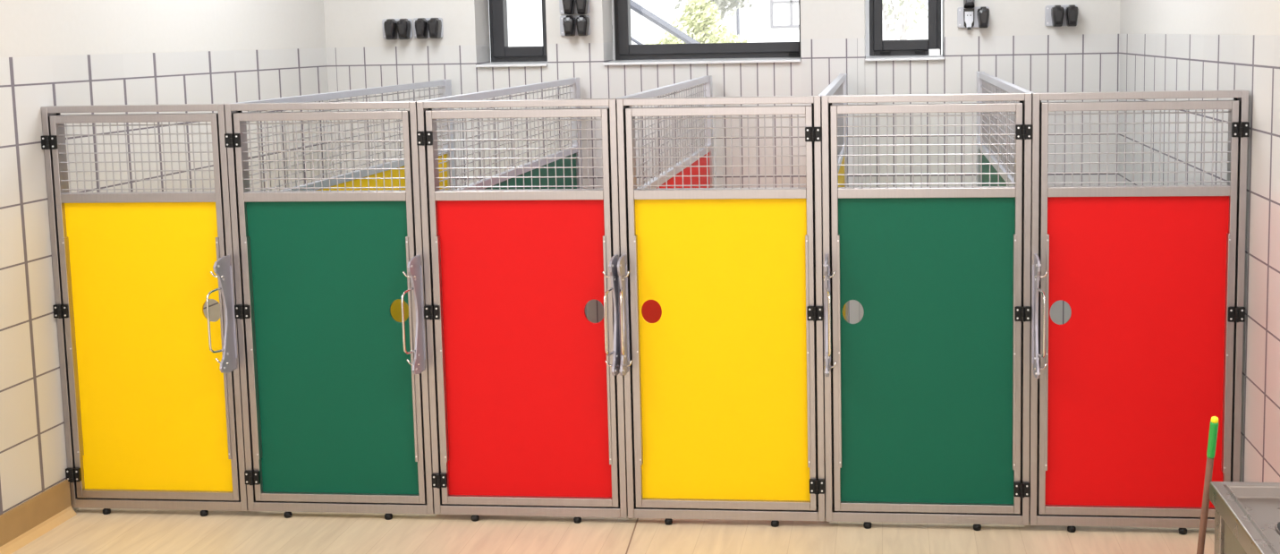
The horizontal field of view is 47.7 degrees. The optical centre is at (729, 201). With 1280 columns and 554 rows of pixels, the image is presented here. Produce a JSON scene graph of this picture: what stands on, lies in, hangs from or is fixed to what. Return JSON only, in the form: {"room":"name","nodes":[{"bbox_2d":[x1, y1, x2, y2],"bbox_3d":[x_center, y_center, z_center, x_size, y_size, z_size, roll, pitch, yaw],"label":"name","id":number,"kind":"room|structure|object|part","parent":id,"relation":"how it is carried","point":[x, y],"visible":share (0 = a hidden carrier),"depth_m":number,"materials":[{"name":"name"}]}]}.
{"room":"dog kennel","nodes":[
{"label":"dog kennel","id":0,"kind":"room"},
{"bbox_2d":[0,0,332,515],"bbox_3d":[-2.712,-0.068,3.354,0.001,2.950,9.346,0,7,6],"label":"wall","id":1,"kind":"structure","parent":0,"point":[53,52],"depth_m":5.58,"materials":[{"name":"tile"}]},
{"bbox_2d":[0,479,76,553],"bbox_3d":[-2.817,1.490,2.158,0.030,0.137,6.596,0,7,6],"label":"baseboard","id":2,"kind":"structure","parent":1,"relation":"attached to","point":[36,516],"depth_m":5.18,"materials":[{"name":"beige wood"}]},
{"bbox_2d":[11,508,1214,553],"bbox_3d":[-0.562,1.425,3.301,4.310,0.080,9.386,0,7,6],"label":"floor","id":3,"kind":"structure","parent":0,"point":[122,530],"depth_m":5.08,"materials":[{"name":"brown wood"}]},
{"bbox_2d":[41,103,247,516],"bbox_3d":[-2.153,0.416,5.255,0.696,1.529,0.228,0,7,6],"label":"door","id":4,"kind":"structure","parent":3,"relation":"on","point":[151,389],"depth_m":5.33,"materials":[{"name":"yellow plastic"}]},
{"bbox_3d":[-2.143,0.537,5.343,0.593,1.086,0.010,0,7,6],"label":"panel","id":5,"kind":"part","parent":4,"relation":"part of","materials":[{"name":"yellow plastic"}]},
{"bbox_3d":[-1.833,0.423,5.160,0.009,0.231,0.108,1,7,14],"label":"handle","id":6,"kind":"part","parent":4,"relation":"part of","materials":[{"name":"metal"}]},
{"bbox_2d":[224,101,434,519],"bbox_3d":[-1.453,0.412,5.179,0.707,1.529,0.228,0,7,6],"label":"door","id":7,"kind":"structure","parent":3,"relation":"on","point":[335,388],"depth_m":5.25,"materials":[{"name":"green plastic"}]},
{"bbox_3d":[-1.443,0.533,5.267,0.605,1.086,0.010,0,7,6],"label":"panel","id":8,"kind":"part","parent":7,"relation":"part of","materials":[{"name":"green plastic"}]},
{"bbox_3d":[-1.127,0.420,5.084,0.009,0.231,0.108,1,7,14],"label":"handle","id":9,"kind":"part","parent":7,"relation":"part of","materials":[{"name":"metal"}]},
{"bbox_2d":[229,79,455,322],"bbox_3d":[-1.655,0.248,6.624,0.036,1.529,2.627,0,7,6],"label":"divider","id":10,"kind":"object","parent":3,"relation":"on","point":[445,86],"visible":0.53,"depth_m":6.58,"materials":[{"name":"metal"}]},
{"bbox_3d":[-1.655,0.248,6.624,0.036,1.529,2.627,0,7,6],"label":"frame","id":11,"kind":"part","parent":10,"relation":"part of","materials":[{"name":"grey metal"}]},
{"bbox_3d":[-1.655,0.417,6.619,0.010,1.078,2.481,0,7,6],"label":"panel","id":12,"kind":"part","parent":10,"relation":"part of","materials":[{"name":"plastic"}]},
{"bbox_2d":[420,77,586,316],"bbox_3d":[-0.949,0.244,6.548,0.036,1.529,2.627,0,7,6],"label":"divider","id":13,"kind":"object","parent":3,"relation":"on","point":[574,92],"visible":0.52,"depth_m":6.65,"materials":[{"name":"metal"}]},
{"bbox_3d":[-0.949,0.413,6.543,0.010,1.078,2.481,0,7,6],"label":"panel","id":14,"kind":"part","parent":13,"relation":"part of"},
{"bbox_2d":[416,98,627,523],"bbox_3d":[-0.744,0.408,5.103,0.713,1.529,0.228,0,7,6],"label":"door","id":15,"kind":"structure","parent":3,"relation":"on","point":[527,392],"depth_m":5.17,"materials":[{"name":"red plastic"}]},
{"bbox_3d":[-0.734,0.529,5.191,0.611,1.086,0.010,0,7,6],"label":"panel","id":16,"kind":"part","parent":15,"relation":"part of","materials":[{"name":"red plastic"}]},
{"bbox_3d":[-0.415,0.415,5.007,0.009,0.231,0.108,1,7,14],"label":"handle","id":17,"kind":"part","parent":15,"relation":"part of","materials":[{"name":"metal"}]},
{"bbox_2d":[617,75,714,322],"bbox_3d":[-0.237,0.240,6.471,0.036,1.529,2.627,0,7,6],"label":"divider","id":18,"kind":"object","parent":3,"relation":"on","point":[651,310],"visible":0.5,"depth_m":6.47,"materials":[{"name":"metal"}]},
{"bbox_3d":[-0.237,0.240,6.471,0.036,1.529,2.627,0,7,6],"label":"frame","id":19,"kind":"part","parent":18,"relation":"part of","materials":[{"name":"grey metal"}]},
{"bbox_3d":[-0.236,0.409,6.466,0.010,1.078,2.481,0,7,6],"label":"panel","id":20,"kind":"part","parent":18,"relation":"part of","materials":[{"name":"plastic"}]},
{"bbox_2d":[616,95,825,526],"bbox_3d":[-0.033,0.404,5.026,0.710,1.529,0.228,0,7,6],"label":"door","id":21,"kind":"structure","parent":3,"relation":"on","point":[724,393],"depth_m":5.09,"materials":[{"name":"yellow plastic"}]},
{"bbox_3d":[-0.373,0.415,5.003,0.009,0.231,0.108,-1,7,-2],"label":"handle","id":22,"kind":"part","parent":21,"relation":"part of","materials":[{"name":"metal"}]},
{"bbox_3d":[-0.023,0.525,5.114,0.607,1.086,0.010,0,7,6],"label":"panel","id":23,"kind":"part","parent":21,"relation":"part of","materials":[{"name":"yellow plastic"}]},
{"bbox_2d":[818,73,848,465],"bbox_3d":[0.472,0.236,6.394,0.036,1.529,2.627,0,7,6],"label":"divider","id":24,"kind":"object","parent":3,"relation":"on","point":[838,86],"visible":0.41,"depth_m":6.98,"materials":[{"name":"metal"}]},
{"bbox_3d":[0.472,0.405,6.389,0.010,1.078,2.481,0,7,6],"label":"panel","id":25,"kind":"part","parent":24,"relation":"part of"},
{"bbox_2d":[821,93,1032,530],"bbox_3d":[0.675,0.400,4.950,0.709,1.529,0.228,0,7,6],"label":"door","id":26,"kind":"structure","parent":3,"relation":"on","point":[927,395],"depth_m":5.02,"materials":[{"name":"green plastic"}]},
{"bbox_3d":[0.336,0.411,4.926,0.009,0.231,0.108,-1,7,-2],"label":"handle","id":27,"kind":"part","parent":26,"relation":"part of","materials":[{"name":"metal"}]},
{"bbox_3d":[0.685,0.521,5.038,0.607,1.086,0.010,0,7,6],"label":"panel","id":28,"kind":"part","parent":26,"relation":"part of","materials":[{"name":"green plastic"}]},
{"bbox_2d":[976,71,1034,186],"bbox_3d":[1.180,0.232,6.318,0.036,1.529,2.627,0,7,6],"label":"divider","id":29,"kind":"object","parent":3,"relation":"on","point":[983,79],"visible":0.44,"depth_m":6.56,"materials":[{"name":"metal"}]},
{"bbox_3d":[1.180,0.401,6.313,0.010,1.078,2.481,0,7,6],"label":"panel","id":30,"kind":"part","parent":29,"relation":"part of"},
{"bbox_2d":[1028,89,1249,534],"bbox_3d":[1.383,0.396,4.873,0.707,1.529,0.228,0,7,6],"label":"door","id":31,"kind":"structure","parent":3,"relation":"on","point":[1125,393],"depth_m":4.94,"materials":[{"name":"red plastic"}]},
{"bbox_3d":[1.044,0.407,4.850,0.009,0.231,0.108,-1,7,-2],"label":"handle","id":32,"kind":"part","parent":31,"relation":"part of","materials":[{"name":"metal"}]},
{"bbox_3d":[1.393,0.517,4.962,0.605,1.086,0.010,0,7,6],"label":"panel","id":33,"kind":"part","parent":31,"relation":"part of","materials":[{"name":"red plastic"}]},
{"bbox_2d":[1196,415,1218,553],"bbox_3d":[1.019,0.896,3.187,0.242,0.940,0.287,0,7,6],"label":"broom","id":34,"kind":"object","parent":3,"relation":"on","point":[1214,422],"visible":1,"depth_m":3.05,"materials":[{"name":"green plastic"}]},
{"bbox_2d":[1209,481,1279,553],"bbox_3d":[1.199,1.060,2.343,0.527,0.803,1.413,0,7,6],"label":"sink","id":35,"kind":"object","parent":3,"relation":"on","point":[1247,514],"visible":1,"depth_m":2.89,"materials":[{"name":"silver metal"}]},
{"bbox_3d":[1.030,1.004,3.034,0.024,0.760,0.048,0,7,6],"label":"leg","id":36,"kind":"part","parent":35,"relation":"part of","materials":[{"name":"silver metal"}]},
{"bbox_3d":[0.958,1.033,2.366,0.008,0.660,1.289,0,7,6],"label":"panel","id":37,"kind":"part","parent":35,"relation":"part of","materials":[{"name":"silver metal"}]},
{"bbox_2d":[323,0,1120,324],"bbox_3d":[-0.073,-0.649,7.939,4.870,2.950,0.403,0,7,6],"label":"wall","id":38,"kind":"structure","parent":0,"point":[1017,47],"depth_m":7.72,"materials":[{"name":"tile"}]},
{"bbox_2d":[381,18,413,39],"bbox_3d":[-1.818,-0.939,7.841,0.164,0.112,0.090,0,7,6],"label":"wall socket","id":39,"kind":"object","parent":38,"relation":"attached to","point":[393,29],"visible":1,"depth_m":7.81,"materials":[{"name":"plastic"}]},
{"bbox_3d":[-1.842,-0.938,7.835,0.062,0.112,0.074,0,7,6],"label":"socket lid","id":40,"kind":"part","parent":39,"relation":"part of","materials":[{"name":"black plastic"}]},
{"bbox_3d":[-1.770,-0.938,7.828,0.062,0.112,0.074,0,7,6],"label":"socket lid","id":41,"kind":"part","parent":39,"relation":"part of","materials":[{"name":"black plastic"}]},
{"bbox_2d":[413,17,443,38],"bbox_3d":[-1.647,-0.941,7.822,0.164,0.112,0.090,0,7,6],"label":"wall socket","id":42,"kind":"object","parent":38,"relation":"attached to","point":[423,28],"visible":1,"depth_m":7.79,"materials":[{"name":"plastic"}]},
{"bbox_3d":[-1.671,-0.940,7.817,0.062,0.112,0.074,0,7,6],"label":"socket lid","id":43,"kind":"part","parent":42,"relation":"part of","materials":[{"name":"black plastic"}]},
{"bbox_3d":[-1.599,-0.941,7.809,0.062,0.112,0.074,0,7,6],"label":"socket lid","id":44,"kind":"part","parent":42,"relation":"part of","materials":[{"name":"black plastic"}]},
{"bbox_2d":[475,0,547,67],"bbox_3d":[-1.171,-1.109,7.981,0.391,0.708,0.405,0,7,6],"label":"window","id":45,"kind":"structure","parent":38,"relation":"in","point":[502,55],"depth_m":8.09,"materials":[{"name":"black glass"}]},
{"bbox_3d":[-1.170,-0.762,7.970,0.391,0.022,0.303,0,7,6],"label":"sill","id":46,"kind":"part","parent":45,"relation":"part of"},
{"bbox_3d":[-1.157,-1.133,8.104,0.347,0.628,0.092,0,7,6],"label":"sash","id":47,"kind":"part","parent":45,"relation":"part of","materials":[{"name":"black metal"}]},
{"bbox_2d":[559,0,590,14],"bbox_3d":[-0.839,-1.060,7.722,0.164,0.112,0.090,0,7,6],"label":"wall socket","id":48,"kind":"object","parent":38,"relation":"attached to","point":[565,6],"visible":1,"depth_m":7.69,"materials":[{"name":"plastic"}]},
{"bbox_3d":[-0.863,-1.059,7.716,0.062,0.112,0.074,0,7,6],"label":"socket lid","id":49,"kind":"part","parent":48,"relation":"part of","materials":[{"name":"black plastic"}]},
{"bbox_3d":[-0.790,-1.060,7.708,0.062,0.112,0.074,0,7,6],"label":"socket lid","id":50,"kind":"part","parent":48,"relation":"part of","materials":[{"name":"black plastic"}]},
{"bbox_2d":[559,15,590,36],"bbox_3d":[-0.836,-0.945,7.735,0.164,0.112,0.090,0,7,6],"label":"wall socket","id":51,"kind":"object","parent":38,"relation":"attached to","point":[570,25],"visible":1,"depth_m":7.70,"materials":[{"name":"plastic"}]},
{"bbox_3d":[-0.860,-0.943,7.730,0.062,0.112,0.074,0,7,6],"label":"socket lid","id":52,"kind":"part","parent":51,"relation":"part of","materials":[{"name":"black plastic"}]},
{"bbox_3d":[-0.788,-0.944,7.722,0.062,0.112,0.074,0,7,6],"label":"socket lid","id":53,"kind":"part","parent":51,"relation":"part of","materials":[{"name":"black plastic"}]},
{"bbox_2d":[602,0,801,65],"bbox_3d":[-0.108,-1.115,7.866,1.124,0.708,0.405,0,7,6],"label":"window","id":54,"kind":"structure","parent":38,"relation":"in","point":[625,53],"depth_m":7.99,"materials":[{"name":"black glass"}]},
{"bbox_3d":[-0.137,-0.768,7.859,1.063,0.022,0.303,0,7,6],"label":"sill","id":55,"kind":"part","parent":54,"relation":"part of","materials":[{"name":"white stone"}]},
{"bbox_2d":[864,0,944,60],"bbox_3d":[0.935,-1.120,7.754,0.415,0.708,0.405,0,7,6],"label":"window","id":56,"kind":"structure","parent":38,"relation":"in","point":[877,48],"depth_m":7.86,"materials":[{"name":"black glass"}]},
{"bbox_3d":[0.936,-0.774,7.743,0.415,0.022,0.303,0,7,6],"label":"sill","id":57,"kind":"part","parent":56,"relation":"part of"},
{"bbox_3d":[0.956,-1.145,7.877,0.345,0.628,0.092,0,7,6],"label":"sash","id":58,"kind":"part","parent":56,"relation":"part of","materials":[{"name":"black metal"}]},
{"bbox_2d":[928,49,940,56],"bbox_3d":[1.093,-0.799,7.713,0.058,0.037,0.090,0,7,6],"label":"block","id":59,"kind":"object","parent":56,"relation":"on","point":[931,52],"visible":1,"depth_m":7.67,"materials":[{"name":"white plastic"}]},
{"bbox_2d":[957,0,989,29],"bbox_3d":[1.268,-0.998,7.503,0.165,0.202,0.103,0,7,6],"label":"wall socket","id":60,"kind":"object","parent":38,"relation":"attached to","point":[969,16],"visible":1,"depth_m":7.52,"materials":[{"name":"plastic"}]},
{"bbox_2d":[1044,4,1078,26],"bbox_3d":[1.718,-0.962,7.459,0.164,0.112,0.090,0,7,6],"label":"wall socket","id":61,"kind":"object","parent":38,"relation":"attached to","point":[1055,15],"visible":1,"depth_m":7.43,"materials":[{"name":"plastic"}]},
{"bbox_3d":[1.694,-0.961,7.454,0.062,0.112,0.074,0,7,6],"label":"socket lid","id":62,"kind":"part","parent":61,"relation":"part of","materials":[{"name":"black plastic"}]},
{"bbox_3d":[1.766,-0.962,7.446,0.062,0.112,0.074,0,7,6],"label":"socket lid","id":63,"kind":"part","parent":61,"relation":"part of","materials":[{"name":"black plastic"}]},
{"bbox_2d":[1118,0,1279,482],"bbox_3d":[1.533,-0.091,2.896,0.001,2.950,9.346,0,7,6],"label":"wall","id":64,"kind":"structure","parent":0,"point":[1165,45],"depth_m":4.93,"materials":[{"name":"tile"}]},
{"label":"outside","id":65,"kind":"structure","parent":0,"visible":0},
{"bbox_3d":[7.432,-3.757,50.972,90.000,0.100,86.801,0,7,6],"label":"ground","id":66,"kind":"structure","parent":65,"visible":0},
{"bbox_2d":[630,0,699,44],"bbox_3d":[-1.036,-0.984,12.613,2.837,3.568,0.068,0,7,6],"label":"stair railing","id":67,"kind":"object","parent":66,"relation":"on","point":[634,6],"visible":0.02,"depth_m":12.47,"materials":[{"name":"white metal"}]},
{"bbox_3d":[-1.147,-1.602,12.552,2.614,1.687,0.028,0,7,6],"label":"rail","id":68,"kind":"part","parent":67,"relation":"part of","materials":[{"name":"grey metal"}]},
{"bbox_2d":[644,0,748,44],"bbox_3d":[-0.458,-1.372,19.298,1.550,2.780,1.007,0,7,6],"label":"bush","id":69,"kind":"object","parent":66,"relation":"on","point":[706,25],"visible":0.48,"depth_m":19.03,"materials":[{"name":"green plant"}]},
{"bbox_2d":[674,0,754,39],"bbox_3d":[-0.160,-2.231,21.055,1.756,4.067,1.314,0,7,6],"label":"tree","id":70,"kind":"object","parent":66,"relation":"on","point":[722,4],"visible":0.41,"depth_m":20.86,"materials":[{"name":"green plant"}]},
{"bbox_2d":[735,0,919,42],"bbox_3d":[2.178,-4.911,30.999,3.650,7.000,5.090,0,7,6],"label":"house","id":71,"kind":"structure","parent":66,"relation":"on","point":[767,21],"depth_m":28.80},
{"bbox_2d":[864,0,941,40],"bbox_3d":[2.350,-2.044,19.810,1.855,3.892,1.546,0,7,6],"label":"tree","id":72,"kind":"object","parent":66,"relation":"on","point":[905,17],"visible":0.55,"depth_m":19.67,"materials":[{"name":"green plant"}]}
]}

